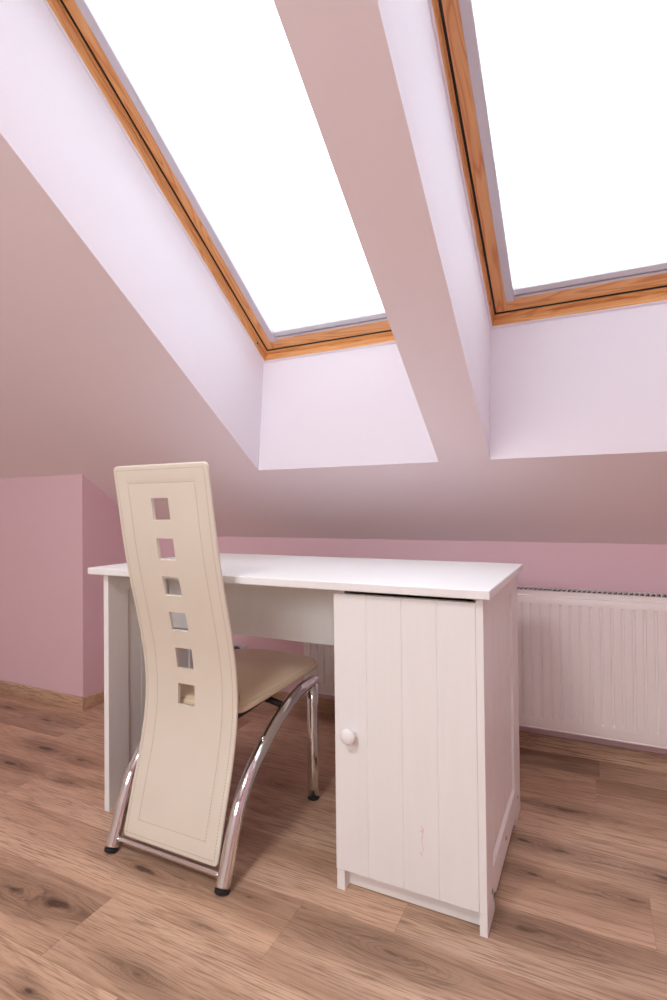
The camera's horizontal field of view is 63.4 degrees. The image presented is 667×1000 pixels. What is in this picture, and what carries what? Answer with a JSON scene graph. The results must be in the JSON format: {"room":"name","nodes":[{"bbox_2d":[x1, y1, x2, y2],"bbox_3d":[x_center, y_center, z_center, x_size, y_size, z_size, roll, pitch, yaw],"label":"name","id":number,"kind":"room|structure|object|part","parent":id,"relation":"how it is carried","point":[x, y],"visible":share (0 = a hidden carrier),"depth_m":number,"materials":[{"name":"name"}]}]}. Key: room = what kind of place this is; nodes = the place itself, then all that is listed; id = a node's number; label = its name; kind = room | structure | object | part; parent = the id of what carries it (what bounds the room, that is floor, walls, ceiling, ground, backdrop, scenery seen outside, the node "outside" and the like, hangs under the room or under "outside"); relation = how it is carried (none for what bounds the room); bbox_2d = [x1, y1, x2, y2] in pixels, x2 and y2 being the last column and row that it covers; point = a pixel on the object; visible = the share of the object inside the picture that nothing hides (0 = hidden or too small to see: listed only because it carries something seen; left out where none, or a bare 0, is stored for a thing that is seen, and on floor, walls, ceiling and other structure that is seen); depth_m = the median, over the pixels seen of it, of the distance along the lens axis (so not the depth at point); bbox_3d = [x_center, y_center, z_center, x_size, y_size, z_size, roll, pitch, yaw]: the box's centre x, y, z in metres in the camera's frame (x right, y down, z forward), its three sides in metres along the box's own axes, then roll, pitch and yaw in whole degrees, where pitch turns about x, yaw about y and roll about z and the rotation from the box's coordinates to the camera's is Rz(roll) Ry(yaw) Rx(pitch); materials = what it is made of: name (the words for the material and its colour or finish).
{"room":"home office","nodes":[
{"label":"home office","id":0,"kind":"room"},
{"bbox_2d":[0,474,126,696],"bbox_3d":[-1.582,0.457,3.078,1.146,1.198,0.576,-1,-1,26],"label":"wall","id":1,"kind":"structure","parent":0,"point":[53,529],"depth_m":2.67,"materials":[{"name":"pink paint"}]},
{"bbox_2d":[0,0,666,544],"bbox_3d":[-0.822,-0.929,0.343,5.050,2.368,4.884,-1,-1,26],"label":"ceiling","id":2,"kind":"structure","parent":0,"point":[119,346],"depth_m":1.69,"materials":[{"name":"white paint"}]},
{"bbox_2d":[43,0,395,362],"bbox_3d":[-0.235,-1.077,1.497,0.846,1.068,1.475,-1,-1,26],"label":"window","id":3,"kind":"structure","parent":2,"relation":"attached to","point":[66,13],"depth_m":1.77,"materials":[{"name":"brown wood"}]},
{"bbox_2d":[74,0,387,341],"bbox_3d":[-0.239,-1.069,1.487,0.624,0.858,1.227,-1,-1,26],"label":"window glass","id":4,"kind":"structure","parent":3,"relation":"attached to","point":[217,85],"depth_m":1.57,"materials":[{"name":"clear glass"}]},
{"bbox_2d":[428,0,666,328],"bbox_3d":[0.618,-1.091,1.081,0.930,1.068,1.475,-1,-1,26],"label":"window","id":5,"kind":"structure","parent":2,"relation":"attached to","point":[445,14],"depth_m":1.59,"materials":[{"name":"brown wood"}]},
{"bbox_2d":[458,0,666,301],"bbox_3d":[0.613,-1.083,1.071,0.709,0.858,1.227,-1,-1,26],"label":"window glass","id":6,"kind":"object","parent":5,"relation":"attached to","point":[570,96],"visible":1,"depth_m":1.35,"materials":[{"name":"clear glass"}]},
{"bbox_2d":[0,693,666,999],"bbox_3d":[-0.810,0.992,0.301,5.050,0.060,4.844,-1,-1,26],"label":"floor","id":7,"kind":"structure","parent":0,"point":[580,913],"depth_m":1.30,"materials":[{"name":"brown wood"}]},
{"bbox_2d":[104,461,318,895],"bbox_3d":[-0.325,0.441,1.683,0.418,1.067,0.617,-1,-1,26],"label":"dining chair","id":8,"kind":"object","parent":7,"relation":"on","point":[173,796],"visible":1,"depth_m":1.47,"materials":[{"name":"beige leather"}]},
{"bbox_3d":[-0.512,0.777,1.721,0.037,0.392,0.516,-1,-1,26],"label":"leg","id":9,"kind":"part","parent":8,"relation":"part of","materials":[{"name":"silver metal"}]},
{"bbox_3d":[-0.429,0.418,1.462,0.327,1.024,0.125,-1,-1,26],"label":"backrest","id":10,"kind":"part","parent":8,"relation":"part of","materials":[{"name":"beige leather"}]},
{"bbox_3d":[-0.294,0.560,1.745,0.381,0.054,0.478,-1,-1,26],"label":"seat","id":11,"kind":"part","parent":8,"relation":"part of","materials":[{"name":"beige leather"}]},
{"bbox_3d":[-0.199,0.584,1.637,0.024,0.041,0.385,-1,-1,26],"label":"seat rail","id":12,"kind":"part","parent":8,"relation":"part of","materials":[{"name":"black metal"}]},
{"bbox_3d":[-0.170,0.771,1.554,0.037,0.392,0.516,-1,-1,26],"label":"leg","id":13,"kind":"part","parent":8,"relation":"part of","materials":[{"name":"silver metal"}]},
{"bbox_3d":[-0.067,0.783,1.765,0.037,0.371,0.037,-1,-1,26],"label":"leg","id":14,"kind":"part","parent":8,"relation":"part of","materials":[{"name":"silver metal"}]},
{"bbox_2d":[88,553,522,937],"bbox_3d":[-0.090,0.590,1.690,1.240,0.766,0.598,-1,-1,26],"label":"desk","id":15,"kind":"object","parent":7,"relation":"on","point":[427,758],"visible":0.88,"depth_m":1.30,"materials":[{"name":"white paint"}]},
{"bbox_3d":[-0.593,0.609,1.953,0.021,0.745,0.562,-1,-1,26],"label":"panel","id":16,"kind":"part","parent":15,"relation":"part of","materials":[{"name":"white paint"}]},
{"bbox_3d":[-0.232,0.340,1.774,0.794,0.220,0.016,-1,-1,26],"label":"modesty panel","id":17,"kind":"part","parent":15,"relation":"part of","materials":[{"name":"white paint"}]},
{"bbox_3d":[0.036,0.575,1.313,0.038,0.038,0.032,-1,-1,26],"label":"knob","id":18,"kind":"part","parent":15,"relation":"part of","materials":[{"name":"white paint"}]},
{"bbox_3d":[0.138,0.597,1.597,0.020,0.745,0.562,-1,-1,26],"label":"panel","id":19,"kind":"part","parent":15,"relation":"part of","materials":[{"name":"white paint"}]},
{"bbox_3d":[0.165,0.573,1.279,0.350,0.681,0.019,-1,-1,26],"label":"cupboard door","id":20,"kind":"part","parent":15,"relation":"part of","materials":[{"name":"white paint"}]},
{"bbox_3d":[0.450,0.592,1.445,0.017,0.745,0.562,-1,-1,26],"label":"panel","id":21,"kind":"part","parent":15,"relation":"part of","materials":[{"name":"white paint"}]},
{"bbox_2d":[158,536,666,753],"bbox_3d":[0.744,0.570,2.196,3.904,0.901,0.120,-1,-1,26],"label":"wall","id":22,"kind":"structure","parent":0,"point":[592,566],"depth_m":2.13,"materials":[{"name":"pink paint"}]},
{"bbox_2d":[233,643,245,648],"bbox_3d":[-0.477,0.769,2.716,0.087,0.086,0.012,-1,-1,26],"label":"wall socket","id":23,"kind":"object","parent":22,"relation":"attached to","point":[236,646],"visible":0.14,"depth_m":2.71,"materials":[{"name":"white plastic"}]},
{"bbox_2d":[0,680,666,772],"bbox_3d":[0.104,0.947,2.177,4.850,0.060,0.474,-1,-1,26],"label":"baseboard","id":24,"kind":"structure","parent":22,"relation":"attached to","point":[623,756],"depth_m":2.08,"materials":[{"name":"brown wood"}]},
{"bbox_2d":[303,586,666,749],"bbox_3d":[0.624,0.591,2.115,1.630,0.511,0.128,-1,-1,26],"label":"radiator","id":25,"kind":"object","parent":22,"relation":"attached to","point":[592,663],"visible":0.44,"depth_m":1.91,"materials":[{"name":"white metal"}]},
{"bbox_2d":[517,586,666,601],"bbox_3d":[0.615,0.344,2.106,1.624,0.018,0.092,-1,-1,26],"label":"grille","id":26,"kind":"object","parent":25,"relation":"attached to","point":[523,592],"depth_m":1.93,"materials":[{"name":"white metal"}]},
{"bbox_3d":[0.636,0.587,2.140,1.610,0.499,0.012,-1,-1,26],"label":"panel","id":27,"kind":"part","parent":25,"relation":"part of","materials":[{"name":"white metal"}]}
]}

